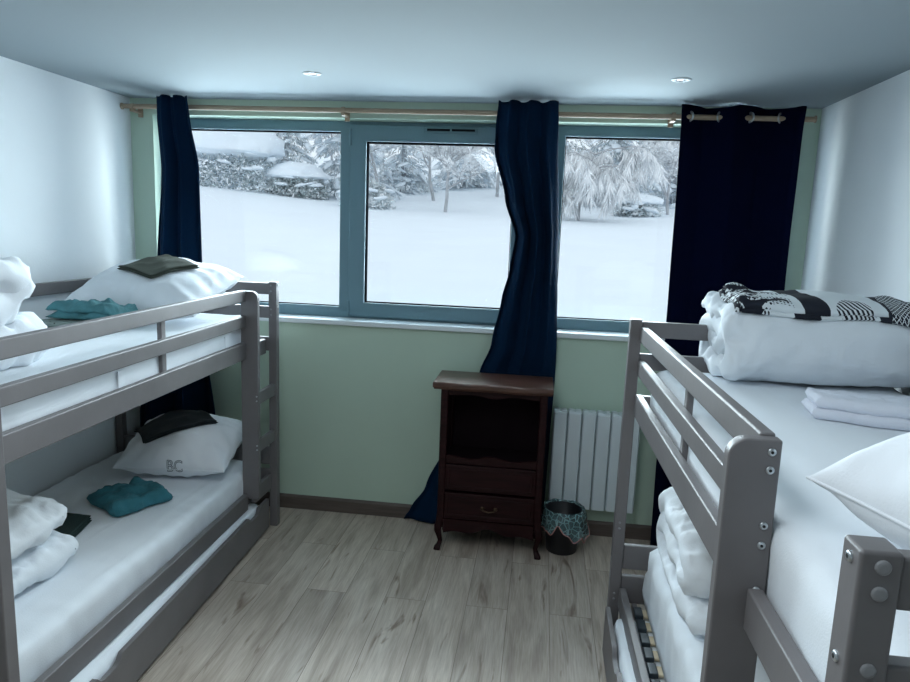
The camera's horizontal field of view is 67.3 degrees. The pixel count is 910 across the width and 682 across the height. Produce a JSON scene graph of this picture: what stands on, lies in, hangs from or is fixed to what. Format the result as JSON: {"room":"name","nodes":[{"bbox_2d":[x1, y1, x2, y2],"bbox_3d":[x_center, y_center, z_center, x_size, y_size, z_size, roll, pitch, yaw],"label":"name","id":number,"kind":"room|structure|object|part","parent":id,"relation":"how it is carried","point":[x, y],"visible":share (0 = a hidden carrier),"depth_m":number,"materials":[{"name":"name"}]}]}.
{"room":"hostel dormitory room","nodes":[
{"label":"hostel dormitory room","id":0,"kind":"room"},
{"bbox_2d":[0,56,139,496],"bbox_3d":[-2.380,0.277,0.999,0.100,2.400,7.000,3,9,7],"label":"wall","id":1,"kind":"structure","parent":0,"point":[67,202],"depth_m":3.44,"materials":[{"name":"white paint"}]},
{"bbox_2d":[136,505,649,681],"bbox_3d":[-0.506,1.622,0.966,3.977,0.100,7.000,3,9,7],"label":"floor","id":2,"kind":"structure","parent":0,"point":[320,596],"depth_m":3.11,"materials":[{"name":"grey wood"}]},
{"bbox_2d":[0,278,279,681],"bbox_3d":[-1.603,0.495,2.932,0.982,1.405,2.023,3,9,7],"label":"bunk bed","id":3,"kind":"object","parent":2,"relation":"on","point":[22,440],"visible":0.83,"depth_m":2.65,"materials":[{"name":"grey paint"}]},
{"bbox_3d":[-1.270,0.676,1.907,0.045,1.405,0.045,3,9,7],"label":"corner post","id":4,"kind":"part","parent":3,"relation":"part of","materials":[{"name":"grey paint"}]},
{"bbox_3d":[-2.042,-0.185,2.880,0.026,0.060,1.930,3,9,7],"label":"wall rail","id":5,"kind":"part","parent":3,"relation":"part of","materials":[{"name":"grey paint"}]},
{"bbox_2d":[0,313,240,431],"bbox_3d":[-1.615,0.062,2.860,0.854,0.170,1.904,3,9,7],"label":"mattress","id":6,"kind":"object","parent":3,"relation":"on","point":[22,412],"visible":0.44,"depth_m":2.54,"materials":[{"name":"white fabric"}]},
{"bbox_2d":[0,256,48,370],"bbox_3d":[-1.726,-0.118,2.145,0.671,0.412,0.615,3,9,7],"label":"duvet","id":7,"kind":"object","parent":6,"relation":"on","point":[16,283],"visible":0.74,"depth_m":2.19,"materials":[{"name":"white fabric"}]},
{"bbox_2d":[41,318,85,327],"bbox_3d":[-1.650,-0.075,3.028,0.330,0.050,0.271,3,9,7],"label":"cover","id":8,"kind":"object","parent":6,"relation":"on","point":[52,322],"visible":0.2,"depth_m":2.94,"materials":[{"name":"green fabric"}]},
{"bbox_2d":[45,298,137,319],"bbox_3d":[-1.593,-0.125,3.053,0.338,0.128,0.252,3,9,7],"label":"folded towels","id":9,"kind":"object","parent":6,"relation":"on","point":[75,309],"visible":0.7,"depth_m":2.97,"materials":[{"name":"teal fabric"}]},
{"bbox_2d":[65,257,243,318],"bbox_3d":[-1.522,-0.276,3.479,0.703,0.292,0.608,3,9,7],"label":"pillow","id":10,"kind":"object","parent":6,"relation":"on","point":[123,287],"visible":0.51,"depth_m":3.28,"materials":[{"name":"white fabric"}]},
{"bbox_2d":[117,254,199,278],"bbox_3d":[-1.477,-0.375,3.406,0.241,0.105,0.300,9,11,35],"label":"folded cloth","id":11,"kind":"object","parent":10,"relation":"on","point":[155,266],"visible":1,"depth_m":3.37,"materials":[{"name":"grey fabric"}]},
{"bbox_3d":[-1.940,0.315,3.954,0.045,1.405,0.045,3,9,7],"label":"corner post","id":12,"kind":"part","parent":3,"relation":"part of","materials":[{"name":"grey paint"}]},
{"bbox_3d":[-1.180,0.033,2.675,0.029,0.059,1.681,3,9,6],"label":"guard rail","id":13,"kind":"part","parent":3,"relation":"part of","materials":[{"name":"grey paint"}]},
{"bbox_3d":[-1.175,-0.098,2.653,0.029,0.060,1.681,3,9,6],"label":"guard rail","id":14,"kind":"part","parent":3,"relation":"part of","materials":[{"name":"grey paint"}]},
{"bbox_3d":[-1.186,0.181,2.699,0.029,0.088,1.681,3,9,6],"label":"rail","id":15,"kind":"part","parent":3,"relation":"part of","materials":[{"name":"grey paint"}]},
{"bbox_2d":[14,451,242,681],"bbox_3d":[-1.645,0.871,2.991,0.864,0.164,1.912,3,9,7],"label":"mattress","id":16,"kind":"object","parent":3,"relation":"on","point":[114,556],"visible":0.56,"depth_m":2.79,"materials":[{"name":"white fabric"}]},
{"bbox_2d":[6,489,78,596],"bbox_3d":[-1.766,0.740,2.352,0.598,0.298,0.671,3,9,7],"label":"duvet","id":17,"kind":"object","parent":16,"relation":"on","point":[38,551],"visible":0.8,"depth_m":2.44,"materials":[{"name":"white fabric"}]},
{"bbox_2d":[54,513,91,536],"bbox_3d":[-1.659,0.793,2.869,0.192,0.036,0.317,2,9,0],"label":"folded cloth","id":18,"kind":"object","parent":16,"relation":"on","point":[74,523],"visible":0.34,"depth_m":2.90,"materials":[{"name":"black fabric"}]},
{"bbox_2d":[87,476,172,516],"bbox_3d":[-1.533,0.718,3.213,0.313,0.084,0.299,9,11,35],"label":"folded towels","id":19,"kind":"object","parent":16,"relation":"on","point":[118,499],"visible":1,"depth_m":3.16,"materials":[{"name":"teal fabric"}]},
{"bbox_2d":[113,414,241,476],"bbox_3d":[-1.444,0.548,3.660,0.566,0.289,0.452,2,9,0],"label":"pillow","id":20,"kind":"object","parent":16,"relation":"on","point":[203,450],"visible":0.84,"depth_m":3.47,"materials":[{"name":"white fabric"}]},
{"bbox_2d":[134,409,217,443],"bbox_3d":[-1.473,0.444,3.612,0.386,0.115,0.196,-4,11,-33],"label":"folded cloth","id":21,"kind":"object","parent":20,"relation":"on","point":[173,421],"visible":1,"depth_m":3.59,"materials":[{"name":"black fabric"}]},
{"bbox_3d":[-1.217,0.992,2.832,0.029,0.088,1.681,3,9,6],"label":"rail","id":22,"kind":"part","parent":3,"relation":"part of","materials":[{"name":"grey paint"}]},
{"bbox_3d":[-1.068,0.294,3.575,0.092,1.112,0.030,3,9,7],"label":"ladder post","id":23,"kind":"part","parent":3,"relation":"part of","materials":[{"name":"grey paint"}]},
{"bbox_3d":[-1.070,0.813,3.784,0.027,0.087,0.219,3,9,7],"label":"rail","id":24,"kind":"part","parent":3,"relation":"part of","materials":[{"name":"grey paint"}]},
{"bbox_3d":[-1.069,0.045,3.663,0.029,0.082,0.219,3,9,7],"label":"rail","id":25,"kind":"part","parent":3,"relation":"part of","materials":[{"name":"grey paint"}]},
{"bbox_3d":[-1.016,0.369,3.842,0.045,1.405,0.045,3,9,7],"label":"corner post","id":26,"kind":"part","parent":3,"relation":"part of","materials":[{"name":"grey paint"}]},
{"bbox_2d":[70,503,257,681],"bbox_3d":[-1.548,1.074,2.974,0.832,0.153,1.758,3,9,7],"label":"mattress","id":27,"kind":"object","parent":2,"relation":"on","point":[106,658],"visible":0.07,"depth_m":2.65,"materials":[{"name":"white fabric"}]},
{"bbox_2d":[90,498,268,681],"bbox_3d":[-1.546,1.104,2.993,0.876,0.190,1.866,3,9,7],"label":"drawer","id":28,"kind":"object","parent":2,"relation":"on","point":[132,660],"visible":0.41,"depth_m":2.89,"materials":[{"name":"grey paint"}]},
{"bbox_2d":[433,370,553,559],"bbox_3d":[0.196,0.670,3.729,0.623,0.940,0.324,3,9,7],"label":"nightstand","id":29,"kind":"object","parent":2,"relation":"on","point":[492,441],"visible":1,"depth_m":3.65,"materials":[{"name":"brown wood"}]},
{"bbox_3d":[-0.074,0.690,3.661,0.052,0.902,0.052,3,9,7],"label":"leg","id":30,"kind":"part","parent":29,"relation":"part of","materials":[{"name":"brown wood"}]},
{"bbox_3d":[-0.047,0.611,3.779,0.020,0.782,0.247,3,9,7],"label":"panel","id":31,"kind":"part","parent":29,"relation":"part of","materials":[{"name":"brown wood"}]},
{"bbox_3d":[-0.038,0.652,3.900,0.043,0.902,0.043,3,9,7],"label":"leg","id":32,"kind":"part","parent":29,"relation":"part of","materials":[{"name":"brown wood"}]},
{"bbox_3d":[0.178,0.902,3.635,0.094,0.028,0.024,3,9,7],"label":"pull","id":33,"kind":"part","parent":29,"relation":"part of","materials":[{"name":"gold metal"}]},
{"bbox_3d":[0.193,0.882,3.747,0.480,0.145,0.200,3,9,7],"label":"drawer","id":34,"kind":"part","parent":29,"relation":"part of","materials":[{"name":"brown wood"}]},
{"bbox_3d":[0.180,0.898,3.646,0.450,0.113,0.006,3,9,7],"label":"moulding","id":35,"kind":"part","parent":29,"relation":"part of","materials":[{"name":"brown wood"}]},
{"bbox_3d":[0.199,0.725,3.721,0.480,0.143,0.200,3,9,7],"label":"drawer","id":36,"kind":"part","parent":29,"relation":"part of","materials":[{"name":"brown wood"}]},
{"bbox_3d":[0.186,0.741,3.620,0.450,0.111,0.006,3,9,7],"label":"moulding","id":37,"kind":"part","parent":29,"relation":"part of","materials":[{"name":"brown wood"}]},
{"bbox_2d":[447,445,536,461],"bbox_3d":[0.207,0.634,3.744,0.498,0.017,0.251,3,9,7],"label":"niche shelf","id":38,"kind":"object","parent":29,"relation":"attached to","point":[462,453],"depth_m":3.77,"materials":[{"name":"brown wood"}]},
{"bbox_3d":[0.205,0.282,3.561,0.486,0.044,0.018,3,9,7],"label":"rail","id":39,"kind":"part","parent":29,"relation":"part of","materials":[{"name":"brown wood"}]},
{"bbox_3d":[0.224,0.606,3.870,0.534,0.782,0.010,3,9,7],"label":"panel","id":40,"kind":"part","parent":29,"relation":"part of","materials":[{"name":"brown wood"}]},
{"bbox_3d":[0.451,0.720,3.597,0.052,0.902,0.052,3,9,7],"label":"leg","id":41,"kind":"part","parent":29,"relation":"part of","materials":[{"name":"brown wood"}]},
{"bbox_2d":[541,498,589,555],"bbox_3d":[0.600,1.029,3.754,0.279,0.253,0.277,3,9,7],"label":"waste bin","id":42,"kind":"object","parent":2,"relation":"on","point":[564,523],"visible":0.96,"depth_m":3.69,"materials":[{"name":"black plastic"}]},
{"bbox_2d":[602,607,622,681],"bbox_3d":[0.900,1.367,1.872,0.822,0.216,1.855,3,9,7],"label":"drawer","id":43,"kind":"object","parent":2,"relation":"on","point":[609,648],"visible":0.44,"depth_m":2.62,"materials":[{"name":"grey paint"}]},
{"bbox_2d":[614,619,664,681],"bbox_3d":[0.902,1.336,1.865,0.780,0.179,1.724,3,9,7],"label":"mattress","id":44,"kind":"object","parent":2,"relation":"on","point":[625,666],"visible":0.11,"depth_m":2.51,"materials":[{"name":"white fabric"}]},
{"bbox_2d":[607,318,909,681],"bbox_3d":[1.020,0.787,1.763,0.989,1.405,2.018,3,9,7],"label":"bunk bed","id":45,"kind":"object","parent":2,"relation":"on","point":[742,624],"visible":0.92,"depth_m":1.28,"materials":[{"name":"grey paint"}]},
{"bbox_3d":[0.682,0.607,2.786,0.045,1.405,0.045,3,9,7],"label":"corner post","id":46,"kind":"part","parent":45,"relation":"part of","materials":[{"name":"grey paint"}]},
{"bbox_3d":[0.611,1.176,2.133,0.029,0.088,1.429,3,9,6],"label":"rail","id":47,"kind":"part","parent":45,"relation":"part of","materials":[{"name":"grey paint"}]},
{"bbox_3d":[0.642,0.365,2.000,0.029,0.088,1.429,3,9,6],"label":"rail","id":48,"kind":"part","parent":45,"relation":"part of","materials":[{"name":"grey paint"}]},
{"bbox_3d":[0.648,0.217,1.976,0.029,0.059,1.429,3,9,6],"label":"guard rail","id":49,"kind":"part","parent":45,"relation":"part of","materials":[{"name":"grey paint"}]},
{"bbox_2d":[642,548,770,681],"bbox_3d":[1.064,1.102,1.846,0.833,0.268,1.871,3,9,7],"label":"mattress","id":50,"kind":"object","parent":45,"relation":"on","point":[680,652],"visible":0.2,"depth_m":2.28,"materials":[{"name":"white fabric"}]},
{"bbox_2d":[656,487,712,635],"bbox_3d":[1.100,0.742,2.329,0.735,0.301,0.696,3,9,7],"label":"duvet","id":51,"kind":"object","parent":50,"relation":"on","point":[687,563],"visible":0.2,"depth_m":2.19,"materials":[{"name":"white fabric"}]},
{"bbox_3d":[0.653,0.086,1.955,0.029,0.060,1.429,3,9,6],"label":"guard rail","id":52,"kind":"part","parent":45,"relation":"part of","materials":[{"name":"grey paint"}]},
{"bbox_3d":[0.522,0.722,1.328,0.092,1.112,0.030,3,9,7],"label":"ladder post","id":53,"kind":"part","parent":45,"relation":"part of","materials":[{"name":"grey paint"}]},
{"bbox_2d":[650,370,909,681],"bbox_3d":[1.065,0.355,1.696,0.863,0.169,1.905,3,9,7],"label":"mattress","id":54,"kind":"object","parent":45,"relation":"on","point":[810,528],"visible":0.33,"depth_m":1.34,"materials":[{"name":"white fabric"}]},
{"bbox_2d":[699,291,909,387],"bbox_3d":[1.300,-0.013,2.523,0.702,0.308,0.508,3,9,7],"label":"duvet","id":55,"kind":"object","parent":54,"relation":"on","point":[739,346],"visible":0.8,"depth_m":2.31,"materials":[{"name":"white fabric"}]},
{"bbox_2d":[719,282,909,327],"bbox_3d":[1.306,0.013,2.436,0.683,0.401,0.264,3,9,7],"label":"folded blanket","id":56,"kind":"object","parent":55,"relation":"on","point":[795,304],"visible":1,"depth_m":2.33,"materials":[{"name":"fabric"}]},
{"bbox_2d":[801,387,909,430],"bbox_3d":[1.200,0.197,1.969,0.346,0.073,0.183,6,10,20],"label":"linens","id":57,"kind":"object","parent":54,"relation":"on","point":[888,411],"visible":1,"depth_m":1.94,"materials":[{"name":"white fabric"}]},
{"bbox_2d":[805,432,909,549],"bbox_3d":[1.014,0.238,0.981,0.766,0.286,0.496,0,9,-11],"label":"pillow","id":58,"kind":"object","parent":54,"relation":"on","point":[873,482],"visible":1,"depth_m":1.04,"materials":[{"name":"white fabric"}]},
{"bbox_2d":[862,393,909,397],"bbox_3d":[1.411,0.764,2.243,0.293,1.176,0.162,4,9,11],"label":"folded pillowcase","id":59,"kind":"object","parent":54,"relation":"on","point":[862,393],"visible":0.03,"depth_m":2.21,"materials":[{"name":"white fabric"}]},
{"bbox_3d":[0.525,0.534,1.044,0.029,0.082,0.466,3,9,7],"label":"rail","id":60,"kind":"part","parent":45,"relation":"part of","materials":[{"name":"grey paint"}]},
{"bbox_3d":[0.429,0.913,0.856,0.045,1.405,0.045,3,9,7],"label":"corner post","id":61,"kind":"part","parent":45,"relation":"part of","materials":[{"name":"grey paint"}]},
{"bbox_2d":[0,0,909,108],"bbox_3d":[-0.410,-0.845,0.573,3.977,0.100,7.020,3,9,7],"label":"ceiling","id":62,"kind":"structure","parent":0,"point":[813,54],"depth_m":2.58,"materials":[{"name":"grey paint"}]},
{"bbox_2d":[303,72,320,75],"bbox_3d":[-0.651,-1.217,3.113,0.084,0.004,0.084,3,9,7],"label":"recessed light","id":63,"kind":"object","parent":62,"relation":"in","point":[304,73],"visible":1,"depth_m":3.10,"materials":[{"name":"white"}]},
{"bbox_2d":[671,78,691,81],"bbox_3d":[0.979,-1.128,2.954,0.084,0.004,0.084,3,9,7],"label":"recessed light","id":64,"kind":"object","parent":62,"relation":"in","point":[674,79],"visible":1,"depth_m":2.95,"materials":[{"name":"white"}]},
{"bbox_2d":[130,98,821,525],"bbox_3d":[-0.028,-0.131,4.046,3.777,2.400,0.300,3,9,7],"label":"wall","id":65,"kind":"structure","parent":0,"point":[360,407],"depth_m":4.00,"materials":[{"name":"green paint"}]},
{"bbox_2d":[190,118,680,332],"bbox_3d":[-0.016,-0.667,3.939,3.490,1.132,0.110,3,9,7],"label":"window","id":66,"kind":"structure","parent":65,"relation":"in","point":[357,137],"depth_m":3.95,"materials":[{"name":"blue plastic"}]},
{"bbox_3d":[-0.103,-0.667,3.941,1.033,1.101,0.058,3,9,7],"label":"sash","id":67,"kind":"part","parent":66,"relation":"part of","materials":[{"name":"clear glass"}]},
{"bbox_2d":[425,127,477,132],"bbox_3d":[-0.021,-1.176,3.814,0.300,0.027,0.017,3,9,7],"label":"vent","id":68,"kind":"object","parent":66,"relation":"attached to","point":[427,129],"depth_m":3.81,"materials":[{"name":"black plastic"}]},
{"bbox_2d":[251,492,650,540],"bbox_3d":[-0.092,1.034,4.079,3.777,0.086,0.014,3,9,7],"label":"baseboard","id":69,"kind":"structure","parent":65,"relation":"attached to","point":[353,506],"depth_m":4.13,"materials":[{"name":"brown wood"}]},
{"bbox_2d":[260,314,664,341],"bbox_3d":[-0.048,-0.082,3.955,3.590,0.030,0.158,3,9,7],"label":"trim","id":70,"kind":"structure","parent":65,"relation":"attached to","point":[292,318],"depth_m":3.92,"materials":[{"name":"white"}]},
{"bbox_2d":[120,103,816,127],"bbox_3d":[-0.037,-1.211,3.670,3.720,0.066,0.104,3,9,7],"label":"curtain rod","id":71,"kind":"object","parent":65,"relation":"attached to","point":[345,112],"visible":0.78,"depth_m":3.64,"materials":[{"name":"brown wood"}]},
{"bbox_2d":[140,94,214,426],"bbox_3d":[-1.616,-0.187,3.985,0.579,2.386,0.118,3,9,7],"label":"curtain","id":72,"kind":"object","parent":71,"relation":"hanging from","point":[179,231],"visible":0.5,"depth_m":3.90,"materials":[{"name":"blue fabric"}]},
{"bbox_2d":[404,100,558,530],"bbox_3d":[0.148,-0.087,3.788,0.841,2.386,0.134,3,9,7],"label":"curtain","id":73,"kind":"object","parent":71,"relation":"hanging from","point":[524,338],"visible":0.68,"depth_m":3.69,"materials":[{"name":"blue fabric"}]},
{"bbox_2d":[650,104,806,545],"bbox_3d":[1.411,-0.012,3.636,0.616,2.382,0.088,3,9,7],"label":"curtain","id":74,"kind":"object","parent":71,"relation":"hanging from","point":[737,176],"visible":0.44,"depth_m":3.52,"materials":[{"name":"blue fabric"}]},
{"bbox_2d":[548,407,639,513],"bbox_3d":[0.779,0.664,3.853,0.472,0.564,0.118,3,9,7],"label":"radiator","id":75,"kind":"object","parent":65,"relation":"attached to","point":[585,445],"visible":0.73,"depth_m":3.80,"materials":[{"name":"white metal"}]},
{"bbox_2d":[555,407,621,414],"bbox_3d":[0.787,0.393,3.792,0.463,0.008,0.050,3,9,7],"label":"grille","id":76,"kind":"object","parent":75,"relation":"attached to","point":[558,411],"depth_m":3.78,"materials":[{"name":"white metal"}]},
{"bbox_2d":[801,70,909,395],"bbox_3d":[1.462,0.501,0.530,0.100,2.400,7.000,3,9,7],"label":"wall","id":77,"kind":"structure","parent":0,"point":[858,240],"depth_m":2.96,"materials":[{"name":"white paint"}]},
{"label":"outside","id":78,"kind":"structure","parent":0,"visible":0},
{"bbox_2d":[199,156,674,321],"bbox_3d":[-0.530,-6.253,25.765,60.000,5.461,44.000,3,9,7],"label":"snow ground","id":79,"kind":"structure","parent":78,"point":[616,268],"depth_m":10.44,"materials":[{"name":"white snow"}]},
{"bbox_2d":[192,131,284,191],"bbox_3d":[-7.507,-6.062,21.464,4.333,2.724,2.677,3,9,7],"label":"hedge","id":80,"kind":"object","parent":79,"relation":"on","point":[219,146],"visible":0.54,"depth_m":20.73,"materials":[{"name":"white plant"}]},
{"bbox_2d":[235,132,318,192],"bbox_3d":[-6.281,-7.740,24.878,3.384,6.564,3.388,3,9,7],"label":"conifer","id":81,"kind":"object","parent":79,"relation":"on","point":[289,147],"visible":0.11,"depth_m":24.82,"materials":[{"name":"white plant"}]},
{"bbox_2d":[261,161,330,199],"bbox_3d":[-5.043,-5.067,21.720,2.196,1.274,1.847,3,9,7],"label":"shrub","id":82,"kind":"object","parent":79,"relation":"on","point":[292,178],"visible":0.97,"depth_m":21.17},
{"bbox_2d":[312,134,335,170],"bbox_3d":[-6.874,-11.010,33.200,4.173,6.098,6.166,3,9,7],"label":"tree","id":83,"kind":"object","parent":79,"relation":"on","point":[325,136],"visible":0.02,"depth_m":33.58,"materials":[{"name":"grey plant"}]},
{"bbox_2d":[297,133,404,199],"bbox_3d":[-3.620,-7.125,23.126,4.128,6.363,3.601,0,9,-12],"label":"conifer","id":84,"kind":"object","parent":79,"relation":"on","point":[333,143],"visible":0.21,"depth_m":23.09,"materials":[{"name":"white plant"}]},
{"bbox_2d":[336,177,395,209],"bbox_3d":[-2.568,-4.247,19.917,1.839,1.058,1.467,3,9,7],"label":"thicket","id":85,"kind":"object","parent":79,"relation":"on","point":[379,197],"visible":0.38,"depth_m":19.62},
{"bbox_2d":[369,144,396,181],"bbox_3d":[-3.338,-6.978,20.697,4.508,5.598,4.616,-7,13,-44],"label":"tree","id":86,"kind":"object","parent":79,"relation":"on","point":[377,146],"visible":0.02,"depth_m":20.85,"materials":[{"name":"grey plant"}]},
{"bbox_2d":[374,144,441,195],"bbox_3d":[-2.218,-8.609,26.747,3.480,6.852,3.648,3,9,7],"label":"conifer","id":87,"kind":"object","parent":79,"relation":"on","point":[415,177],"visible":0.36,"depth_m":26.63,"materials":[{"name":"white plant"}]},
{"bbox_2d":[395,145,434,200],"bbox_3d":[-1.559,-7.601,23.112,4.910,5.645,4.332,7,10,26],"label":"tree","id":88,"kind":"object","parent":79,"relation":"on","point":[413,146],"visible":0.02,"depth_m":23.52,"materials":[{"name":"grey plant"}]},
{"bbox_2d":[416,145,496,211],"bbox_3d":[0.031,-5.311,19.431,3.118,3.380,3.416,-4,11,-35],"label":"tree","id":89,"kind":"object","parent":79,"relation":"on","point":[435,152],"visible":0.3,"depth_m":19.20,"materials":[{"name":"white plant"}]},
{"bbox_2d":[421,146,502,190],"bbox_3d":[0.656,-9.331,29.907,4.162,7.568,3.987,3,9,7],"label":"conifer","id":90,"kind":"object","parent":79,"relation":"on","point":[484,182],"visible":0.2,"depth_m":29.91,"materials":[{"name":"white plant"}]},
{"bbox_2d":[491,147,499,196],"bbox_3d":[2.173,-8.438,25.543,4.170,6.088,5.107,6,10,21],"label":"tree","id":91,"kind":"object","parent":79,"relation":"on","point":[498,173],"visible":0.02,"depth_m":26.20,"materials":[{"name":"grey plant"}]},
{"bbox_2d":[566,139,585,194],"bbox_3d":[3.960,-8.032,26.051,3.288,7.687,3.678,2,9,1],"label":"conifer","id":92,"kind":"object","parent":79,"relation":"on","point":[567,143],"visible":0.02,"depth_m":25.90,"materials":[{"name":"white plant"}]},
{"bbox_2d":[579,139,604,152],"bbox_3d":[7.158,-10.821,32.731,5.345,6.911,6.740,3,9,7],"label":"tree","id":93,"kind":"object","parent":79,"relation":"on","point":[588,141],"visible":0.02,"depth_m":32.41,"materials":[{"name":"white plant"}]},
{"bbox_2d":[568,139,661,208],"bbox_3d":[5.284,-7.368,22.499,3.406,6.958,3.581,3,9,7],"label":"conifer","id":94,"kind":"object","parent":79,"relation":"on","point":[620,143],"visible":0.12,"depth_m":22.52,"materials":[{"name":"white plant"}]},
{"bbox_2d":[562,146,670,221],"bbox_3d":[3.656,-3.840,17.616,3.693,2.453,2.798,8,11,33],"label":"weeping tree","id":95,"kind":"object","parent":79,"relation":"on","point":[596,183],"visible":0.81,"depth_m":17.23,"materials":[{"name":"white plant"}]},
{"bbox_2d":[611,192,663,216],"bbox_3d":[5.272,-3.867,19.742,1.627,0.904,1.261,3,9,7],"label":"shrub","id":96,"kind":"object","parent":79,"relation":"on","point":[650,203],"visible":0.76,"depth_m":19.40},
{"bbox_2d":[629,140,679,214],"bbox_3d":[6.257,-5.566,20.502,2.434,3.628,3.723,7,10,27],"label":"tree","id":97,"kind":"object","parent":79,"relation":"on","point":[666,153],"visible":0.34,"depth_m":19.58,"materials":[{"name":"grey plant"}]},
{"bbox_2d":[642,144,678,208],"bbox_3d":[8.157,-7.622,24.767,4.267,7.909,4.364,11,13,43],"label":"conifer","id":98,"kind":"object","parent":79,"relation":"on","point":[672,197],"visible":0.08,"depth_m":24.51,"materials":[{"name":"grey plant"}]}
]}

